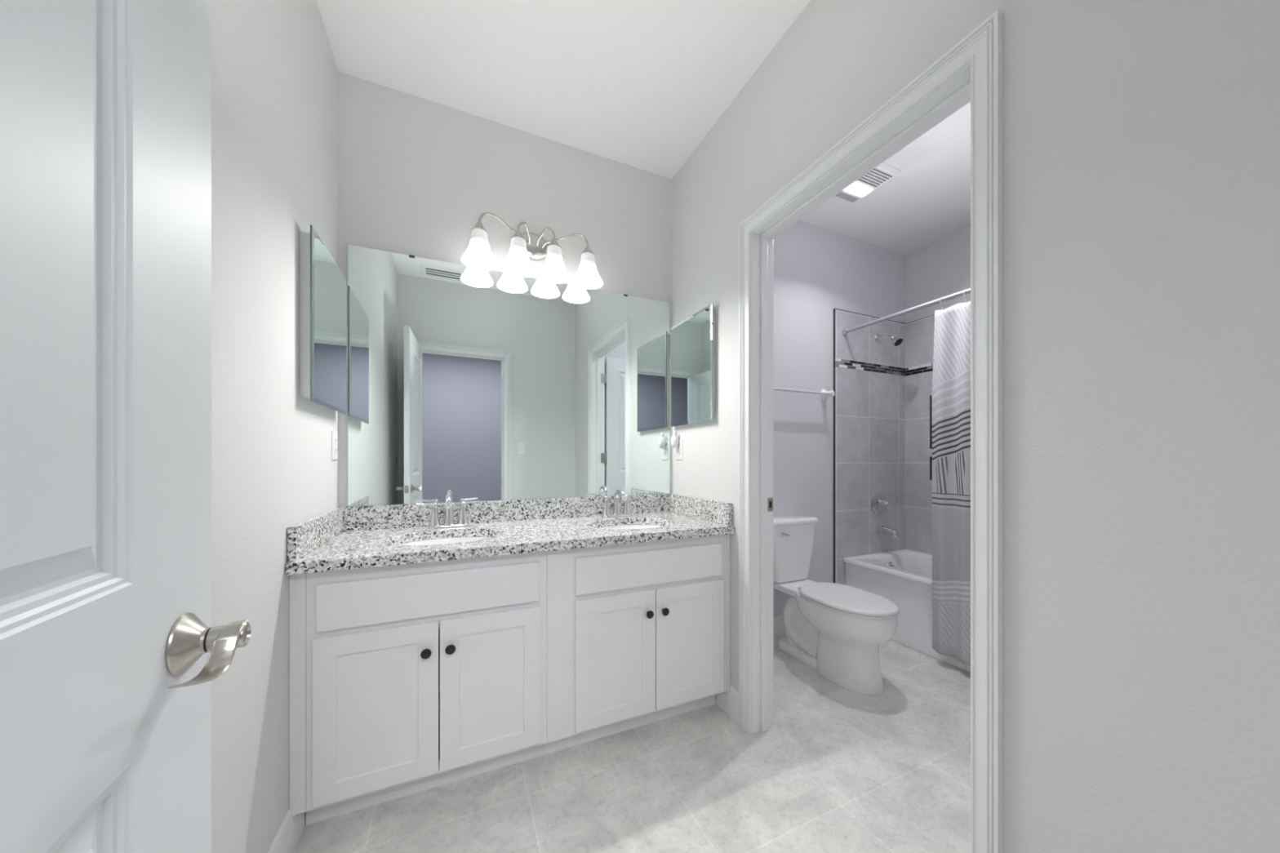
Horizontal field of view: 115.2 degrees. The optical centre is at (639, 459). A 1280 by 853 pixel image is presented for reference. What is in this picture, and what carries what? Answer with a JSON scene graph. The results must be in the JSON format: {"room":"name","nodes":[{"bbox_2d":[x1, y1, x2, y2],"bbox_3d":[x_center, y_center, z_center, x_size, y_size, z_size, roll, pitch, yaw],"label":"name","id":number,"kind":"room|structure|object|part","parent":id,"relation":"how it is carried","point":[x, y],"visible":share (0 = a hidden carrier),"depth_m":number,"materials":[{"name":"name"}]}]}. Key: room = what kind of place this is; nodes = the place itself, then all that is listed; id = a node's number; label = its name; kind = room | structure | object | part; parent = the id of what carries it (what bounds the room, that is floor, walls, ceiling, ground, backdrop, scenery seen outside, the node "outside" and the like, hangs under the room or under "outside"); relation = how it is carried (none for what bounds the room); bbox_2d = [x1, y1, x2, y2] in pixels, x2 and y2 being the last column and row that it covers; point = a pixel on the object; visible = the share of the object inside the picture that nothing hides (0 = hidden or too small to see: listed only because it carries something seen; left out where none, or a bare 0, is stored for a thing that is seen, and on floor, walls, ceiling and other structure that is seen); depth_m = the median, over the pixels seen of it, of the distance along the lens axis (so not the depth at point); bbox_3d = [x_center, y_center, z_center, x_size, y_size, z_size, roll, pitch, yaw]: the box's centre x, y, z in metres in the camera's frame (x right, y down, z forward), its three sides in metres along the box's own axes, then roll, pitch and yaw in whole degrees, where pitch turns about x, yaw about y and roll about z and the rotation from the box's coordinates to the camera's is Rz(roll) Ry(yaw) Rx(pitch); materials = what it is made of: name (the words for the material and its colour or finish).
{"room":"bathroom","nodes":[
{"label":"bathroom","id":0,"kind":"room"},
{"bbox_2d":[211,0,337,852],"bbox_3d":[-0.876,-0.228,0.734,0.100,2.763,2.040,0,0,-24],"label":"wall","id":1,"kind":"structure","parent":0,"point":[274,71],"depth_m":1.02,"materials":[{"name":"white paint"}]},
{"bbox_2d":[267,809,293,852],"bbox_3d":[-0.713,1.089,0.509,0.013,0.130,1.495,0,0,-24],"label":"baseboard","id":2,"kind":"structure","parent":1,"relation":"attached to","point":[283,842],"depth_m":1.14,"materials":[{"name":"paint"}]},
{"bbox_2d":[292,812,304,852],"bbox_3d":[-1.040,1.102,1.232,0.013,0.103,0.092,0,0,-24],"label":"baseboard","id":3,"kind":"structure","parent":1,"relation":"attached to","point":[299,819],"depth_m":1.22,"materials":[{"name":"paint"}]},
{"bbox_2d":[299,224,346,414],"bbox_3d":[-1.130,-0.457,1.461,0.038,0.549,0.438,0,0,-24],"label":"medicine cabinet","id":4,"kind":"object","parent":1,"relation":"attached to","point":[322,285],"visible":1,"depth_m":1.35,"materials":[{"name":"silver metal"}]},
{"bbox_2d":[331,431,337,460],"bbox_3d":[-1.222,-0.053,1.628,0.008,0.115,0.070,0,0,-24],"label":"wall outlet","id":5,"kind":"object","parent":1,"relation":"attached to","point":[334,434],"visible":1,"depth_m":1.61,"materials":[{"name":"white plastic"}]},
{"bbox_2d":[337,71,904,616],"bbox_3d":[0.395,-0.228,2.484,3.860,2.763,0.100,0,0,-24],"label":"wall","id":6,"kind":"structure","parent":0,"point":[416,175],"depth_m":2.11,"materials":[{"name":"white paint"}]},
{"bbox_2d":[343,493,670,531],"bbox_3d":[-0.529,0.246,1.998,1.532,0.100,0.020,0,0,-24],"label":"backsplash","id":7,"kind":"structure","parent":6,"relation":"attached to","point":[410,515],"depth_m":1.92,"materials":[{"name":"stone"}]},
{"bbox_2d":[347,244,669,506],"bbox_3d":[-0.522,-0.351,2.006,1.522,1.092,0.013,0,0,-24],"label":"wall mirror","id":8,"kind":"object","parent":6,"relation":"attached to","point":[468,384],"visible":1,"depth_m":1.93,"materials":[{"name":"silver glass"}]},
{"bbox_2d":[461,212,603,288],"bbox_3d":[-0.493,-0.994,1.924,0.650,0.242,0.187,0,0,-24],"label":"vanity light","id":9,"kind":"object","parent":6,"relation":"attached to","point":[525,246],"visible":1,"depth_m":1.91,"materials":[{"name":"white glass"}]},
{"bbox_3d":[-0.713,-0.940,1.805,0.151,0.134,0.151,0,0,-24],"label":"lamp shade","id":10,"kind":"part","parent":9,"relation":"part of","materials":[{"name":"white glass"}]},
{"bbox_3d":[-0.628,-1.073,1.878,0.037,0.070,0.232,0,0,42],"label":"arm","id":11,"kind":"part","parent":9,"relation":"part of","materials":[{"name":"silver metal"}]},
{"bbox_3d":[-0.561,-0.940,1.874,0.151,0.134,0.151,0,0,-24],"label":"lamp shade","id":12,"kind":"part","parent":9,"relation":"part of","materials":[{"name":"white glass"}]},
{"bbox_3d":[-0.541,-1.073,1.925,0.030,0.069,0.119,0,0,11],"label":"arm","id":13,"kind":"part","parent":9,"relation":"part of","materials":[{"name":"silver metal"}]},
{"bbox_3d":[-0.525,-1.050,1.995,0.172,0.132,0.032,0,0,-24],"label":"wall plate","id":14,"kind":"part","parent":9,"relation":"part of","materials":[{"name":"silver metal"}]},
{"bbox_3d":[-0.462,-1.073,1.961,0.120,0.069,0.030,0,0,30],"label":"arm","id":15,"kind":"part","parent":9,"relation":"part of","materials":[{"name":"silver metal"}]},
{"bbox_3d":[-0.409,-0.940,1.942,0.151,0.134,0.151,0,0,-24],"label":"lamp shade","id":16,"kind":"part","parent":9,"relation":"part of","materials":[{"name":"white glass"}]},
{"bbox_3d":[-0.369,-1.073,1.995,0.233,0.070,0.037,0,0,-1],"label":"arm","id":17,"kind":"part","parent":9,"relation":"part of","materials":[{"name":"silver metal"}]},
{"bbox_3d":[-0.258,-0.940,2.011,0.151,0.134,0.151,0,0,-24],"label":"lamp shade","id":18,"kind":"part","parent":9,"relation":"part of","materials":[{"name":"white glass"}]},
{"bbox_2d":[773,614,786,637],"bbox_3d":[0.824,1.089,2.617,1.168,0.130,0.013,0,0,-24],"label":"baseboard","id":19,"kind":"structure","parent":6,"relation":"attached to","point":[779,628],"depth_m":2.65,"materials":[{"name":"paint"}]},
{"bbox_2d":[773,387,835,401],"bbox_3d":[0.981,-0.447,2.649,0.747,0.084,0.084,0,0,-24],"label":"towel bar","id":20,"kind":"object","parent":6,"relation":"attached to","point":[824,393],"visible":0.48,"depth_m":2.71,"materials":[{"name":"silver metal"}]},
{"bbox_3d":[1.293,-0.447,2.790,0.062,0.084,0.084,0,0,-24],"label":"post","id":21,"kind":"part","parent":20,"relation":"part of","materials":[{"name":"white plastic"}]},
{"bbox_2d":[293,634,970,852],"bbox_3d":[0.818,1.194,0.096,5.060,0.080,4.800,0,0,-24],"label":"floor","id":22,"kind":"structure","parent":0,"point":[837,769],"depth_m":1.43,"materials":[{"name":"tile"}]},
{"bbox_2d":[288,551,546,825],"bbox_3d":[-0.788,0.743,1.571,0.752,0.821,0.581,0,0,-24],"label":"vanity cabinet","id":23,"kind":"object","parent":22,"relation":"on","point":[405,679],"visible":0.92,"depth_m":1.31,"materials":[{"name":"paint"}]},
{"bbox_3d":[-0.821,0.784,1.278,0.335,0.497,0.019,0,0,-24],"label":"door","id":24,"kind":"part","parent":23,"relation":"part of","materials":[{"name":"paint"}]},
{"bbox_3d":[-0.690,0.625,1.312,0.032,0.032,0.027,0,0,-24],"label":"knob","id":25,"kind":"part","parent":23,"relation":"part of","materials":[{"name":"black metal"}]},
{"bbox_3d":[-0.666,0.444,1.347,0.657,0.141,0.019,0,0,-24],"label":"drawer","id":26,"kind":"part","parent":23,"relation":"part of","materials":[{"name":"paint"}]},
{"bbox_3d":[-0.626,0.625,1.341,0.032,0.032,0.027,0,0,-24],"label":"knob","id":27,"kind":"part","parent":23,"relation":"part of","materials":[{"name":"black metal"}]},
{"bbox_3d":[-0.514,0.784,1.416,0.329,0.497,0.019,0,0,-24],"label":"door","id":28,"kind":"part","parent":23,"relation":"part of","materials":[{"name":"paint"}]},
{"bbox_2d":[285,493,734,575],"bbox_3d":[-0.414,0.264,1.745,1.574,0.135,0.576,0,0,-24],"label":"countertop","id":29,"kind":"structure","parent":23,"relation":"on","point":[348,537],"depth_m":1.69,"materials":[{"name":"stone"}]},
{"bbox_2d":[400,536,492,545],"bbox_3d":[-0.746,0.409,1.572,0.447,0.153,0.349,0,0,-24],"label":"sink","id":30,"kind":"object","parent":29,"relation":"in","point":[451,540],"visible":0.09,"depth_m":1.71,"materials":[{"name":"white ceramic"}]},
{"bbox_2d":[416,493,479,528],"bbox_3d":[-0.818,0.222,1.738,0.248,0.150,0.146,0,0,-24],"label":"faucet","id":31,"kind":"object","parent":29,"relation":"on","point":[434,522],"visible":1,"depth_m":1.76,"materials":[{"name":"silver metal"}]},
{"bbox_3d":[-0.908,0.235,1.749,0.092,0.099,0.047,0,0,-24],"label":"handle","id":32,"kind":"part","parent":31,"relation":"part of","materials":[{"name":"silver metal"}]},
{"bbox_3d":[-0.837,0.290,1.781,0.166,0.013,0.052,0,0,-24],"label":"plate","id":33,"kind":"part","parent":31,"relation":"part of","materials":[{"name":"silver metal"}]},
{"bbox_3d":[-0.817,0.215,1.737,0.045,0.138,0.142,0,0,-24],"label":"spout","id":34,"kind":"part","parent":31,"relation":"part of","materials":[{"name":"silver metal"}]},
{"bbox_3d":[-0.766,0.235,1.813,0.092,0.099,0.047,0,0,-24],"label":"handle","id":35,"kind":"part","parent":31,"relation":"part of","materials":[{"name":"silver metal"}]},
{"bbox_2d":[594,488,639,517],"bbox_3d":[-0.101,0.222,2.063,0.248,0.150,0.146,0,0,-24],"label":"faucet","id":36,"kind":"object","parent":29,"relation":"on","point":[616,509],"visible":1,"depth_m":2.09,"materials":[{"name":"silver metal"}]},
{"bbox_3d":[-0.192,0.235,2.074,0.092,0.099,0.047,0,0,-24],"label":"handle","id":37,"kind":"part","parent":36,"relation":"part of","materials":[{"name":"silver metal"}]},
{"bbox_3d":[-0.120,0.290,2.106,0.166,0.013,0.052,0,0,-24],"label":"plate","id":38,"kind":"part","parent":36,"relation":"part of","materials":[{"name":"silver metal"}]},
{"bbox_3d":[-0.100,0.215,2.062,0.045,0.138,0.142,0,0,-24],"label":"spout","id":39,"kind":"part","parent":36,"relation":"part of","materials":[{"name":"silver metal"}]},
{"bbox_3d":[-0.049,0.235,2.138,0.092,0.099,0.047,0,0,-24],"label":"handle","id":40,"kind":"part","parent":36,"relation":"part of","materials":[{"name":"silver metal"}]},
{"bbox_2d":[599,524,663,528],"bbox_3d":[-0.040,0.409,1.892,0.447,0.153,0.349,0,0,-24],"label":"sink","id":41,"kind":"object","parent":29,"relation":"in","point":[621,526],"visible":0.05,"depth_m":2.05,"materials":[{"name":"white ceramic"}]},
{"bbox_2d":[542,533,729,755],"bbox_3d":[-0.070,0.743,1.897,0.822,0.821,0.581,0,0,-24],"label":"vanity cabinet","id":42,"kind":"object","parent":22,"relation":"on","point":[638,633],"visible":0.91,"depth_m":1.64,"materials":[{"name":"paint"}]},
{"bbox_3d":[-0.093,0.784,1.607,0.335,0.497,0.019,0,0,-24],"label":"door","id":43,"kind":"part","parent":42,"relation":"part of","materials":[{"name":"paint"}]},
{"bbox_3d":[0.059,0.444,1.676,0.667,0.141,0.019,0,0,-24],"label":"drawer","id":44,"kind":"part","parent":42,"relation":"part of","materials":[{"name":"paint"}]},
{"bbox_3d":[0.037,0.625,1.641,0.032,0.032,0.027,0,0,-24],"label":"knob","id":45,"kind":"part","parent":42,"relation":"part of","materials":[{"name":"black metal"}]},
{"bbox_3d":[0.102,0.625,1.671,0.032,0.032,0.027,0,0,-24],"label":"knob","id":46,"kind":"part","parent":42,"relation":"part of","materials":[{"name":"black metal"}]},
{"bbox_3d":[0.217,0.784,1.748,0.337,0.497,0.019,0,0,-24],"label":"door","id":47,"kind":"part","parent":42,"relation":"part of","materials":[{"name":"paint"}]},
{"bbox_2d":[773,514,898,695],"bbox_3d":[1.042,0.760,2.290,0.392,0.786,0.783,0,0,-24],"label":"toilet","id":48,"kind":"object","parent":22,"relation":"on","point":[838,630],"visible":0.94,"depth_m":2.15,"materials":[{"name":"white ceramic"}]},
{"bbox_3d":[0.866,0.449,2.432,0.058,0.027,0.027,0,0,-24],"label":"flush lever","id":49,"kind":"part","parent":48,"relation":"part of","materials":[{"name":"silver metal"}]},
{"bbox_3d":[0.918,0.578,2.563,0.376,0.354,0.176,0,0,-24],"label":"tank","id":50,"kind":"part","parent":48,"relation":"part of","materials":[{"name":"white ceramic"}]},
{"bbox_3d":[0.920,0.384,2.560,0.392,0.033,0.189,0,0,-24],"label":"tank lid","id":51,"kind":"part","parent":48,"relation":"part of","materials":[{"name":"white ceramic"}]},
{"bbox_3d":[1.105,0.753,2.152,0.366,0.014,0.481,0,0,-24],"label":"seat","id":52,"kind":"part","parent":48,"relation":"part of","materials":[{"name":"white plastic"}]},
{"bbox_3d":[1.105,0.734,2.152,0.365,0.022,0.481,0,0,-24],"label":"seat lid","id":53,"kind":"part","parent":48,"relation":"part of","materials":[{"name":"white plastic"}]},
{"bbox_2d":[844,549,970,672],"bbox_3d":[2.081,0.926,2.330,0.689,0.450,1.544,0,0,-24],"label":"bathtub","id":54,"kind":"object","parent":22,"relation":"on","point":[904,577],"visible":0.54,"depth_m":2.55,"materials":[{"name":"ceramic"}]},
{"bbox_3d":[1.810,0.778,2.923,0.078,0.077,0.026,0,0,-24],"label":"overflow plate","id":55,"kind":"part","parent":54,"relation":"part of","materials":[{"name":"silver metal"}]},
{"bbox_2d":[316,0,970,254],"bbox_3d":[0.818,-1.649,0.096,5.060,0.080,4.800,0,0,-24],"label":"ceiling","id":56,"kind":"structure","parent":0,"point":[640,84],"depth_m":1.70,"materials":[{"name":"white paint"}]},
{"bbox_2d":[834,162,901,203],"bbox_3d":[1.261,-1.596,2.341,0.290,0.026,0.305,0,0,-24],"label":"exhaust fan","id":57,"kind":"object","parent":56,"relation":"attached to","point":[882,173],"visible":0.62,"depth_m":2.33,"materials":[{"name":"white plastic"}]},
{"bbox_2d":[835,191,858,202],"bbox_3d":[1.226,-1.589,2.449,0.216,0.001,0.040,0,0,-24],"label":"grille","id":58,"kind":"object","parent":57,"relation":"attached to","point":[846,196],"depth_m":2.46,"materials":[{"name":"grey plastic"}]},
{"bbox_2d":[904,224,970,323],"bbox_3d":[2.450,-0.228,2.504,0.100,2.763,1.560,0,0,-24],"label":"wall","id":59,"kind":"structure","parent":0,"point":[936,269],"depth_m":2.98,"materials":[{"name":"white paint"}]},
{"bbox_2d":[833,308,934,585],"bbox_3d":[2.045,0.045,2.321,0.788,2.214,1.559,0,0,-24],"label":"wall tile","id":60,"kind":"structure","parent":59,"relation":"attached to","point":[882,390],"depth_m":3.03,"materials":[{"name":"tile"}]},
{"bbox_2d":[871,490,893,514],"bbox_3d":[1.809,0.324,3.008,0.174,0.174,0.088,0,0,-24],"label":"shower valve","id":61,"kind":"object","parent":60,"relation":"attached to","point":[879,503],"visible":1,"depth_m":3.02,"materials":[{"name":"silver metal"}]},
{"bbox_3d":[1.819,0.349,3.005,0.049,0.099,0.085,0,0,-39],"label":"handle","id":62,"kind":"part","parent":61,"relation":"part of","materials":[{"name":"silver metal"}]},
{"bbox_2d":[875,524,898,537],"bbox_3d":[1.821,0.529,2.983,0.060,0.076,0.144,0,0,-24],"label":"tub spout","id":63,"kind":"object","parent":60,"relation":"attached to","point":[879,528],"visible":1,"depth_m":2.97,"materials":[{"name":"silver metal"}]},
{"bbox_2d":[874,333,903,346],"bbox_3d":[1.814,-0.876,2.956,0.076,0.132,0.186,0,0,-24],"label":"showerhead","id":64,"kind":"object","parent":60,"relation":"attached to","point":[896,341],"visible":1,"depth_m":2.92,"materials":[{"name":"silver metal"}]},
{"bbox_3d":[1.801,-0.901,2.985,0.017,0.051,0.119,0,0,-24],"label":"arm","id":65,"kind":"part","parent":64,"relation":"part of","materials":[{"name":"silver metal"}]},
{"bbox_2d":[842,288,970,335],"bbox_3d":[1.776,-0.908,2.192,0.048,0.048,1.546,0,0,-24],"label":"shower rod","id":66,"kind":"object","parent":60,"relation":"attached to","point":[845,331],"visible":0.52,"depth_m":2.47,"materials":[{"name":"metal"}]},
{"bbox_3d":[1.722,-0.884,2.311,0.046,0.084,0.003,0,0,-24],"label":"curtain ring","id":67,"kind":"object","parent":66,"relation":"hanging from","visible":0},
{"bbox_2d":[929,301,970,665],"bbox_3d":[1.848,0.115,1.930,0.059,1.938,0.891,0,0,-24],"label":"shower curtain","id":68,"kind":"object","parent":67,"relation":"hanging from","point":[950,398],"visible":0.25,"depth_m":2.23,"materials":[{"name":"fabric"}]},
{"bbox_2d":[671,0,1279,852],"bbox_3d":[0.658,-0.228,1.429,0.115,2.763,2.040,0,0,-24],"label":"wall","id":69,"kind":"structure","parent":0,"point":[1141,138],"depth_m":0.77,"materials":[{"name":"white paint"}]},
{"bbox_2d":[676,439,683,460],"bbox_3d":[0.219,-0.053,2.249,0.008,0.115,0.070,0,0,-24],"label":"wall outlet","id":70,"kind":"object","parent":69,"relation":"attached to","point":[680,447],"visible":0.98,"depth_m":2.24,"materials":[{"name":"white plastic"}]},
{"bbox_2d":[671,431,679,448],"bbox_3d":[0.192,-0.110,2.250,0.040,0.094,0.042,0,0,-24],"label":"air freshener","id":71,"kind":"object","parent":70,"relation":"attached to","point":[674,439],"visible":1,"depth_m":2.24,"materials":[{"name":"white plastic"}]},
{"bbox_2d":[671,302,714,426],"bbox_3d":[0.269,-0.462,2.114,0.028,0.555,0.410,0,0,-24],"label":"medicine cabinet","id":72,"kind":"object","parent":69,"relation":"attached to","point":[692,340],"visible":1,"depth_m":2.06,"materials":[{"name":"silver metal"}]},
{"bbox_2d":[715,685,738,724],"bbox_3d":[0.402,1.089,1.839,0.013,0.130,0.175,0,0,-24],"label":"baseboard","id":73,"kind":"structure","parent":69,"relation":"attached to","point":[733,697],"depth_m":1.82,"materials":[{"name":"paint"}]},
{"bbox_2d":[738,9,1002,852],"bbox_3d":[0.684,0.070,1.366,0.148,2.168,0.922,0,0,-24],"label":"door frame","id":74,"kind":"structure","parent":69,"relation":"attached to","point":[971,71],"depth_m":1.04,"materials":[{"name":"paint"}]},
{"bbox_3d":[0.559,0.195,1.746,0.031,0.058,0.001,0,0,-24],"label":"strike plate","id":75,"kind":"part","parent":74,"relation":"part of","materials":[{"name":"metal"}]},
{"bbox_3d":[0.734,-0.228,0.280,5.060,2.763,0.115,0,0,-24],"label":"wall","id":76,"kind":"structure","parent":0,"visible":0},
{"bbox_2d":[0,0,251,852],"bbox_3d":[-0.422,0.091,0.221,0.151,2.100,0.726,0,0,-28],"label":"door","id":77,"kind":"structure","parent":76,"relation":"in","point":[111,653],"depth_m":0.38,"materials":[{"name":"paint"}]},
{"bbox_3d":[-0.471,0.219,0.441,0.032,0.039,0.147,0,0,-28],"label":"lever","id":78,"kind":"part","parent":77,"relation":"part of","materials":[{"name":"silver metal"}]}
]}

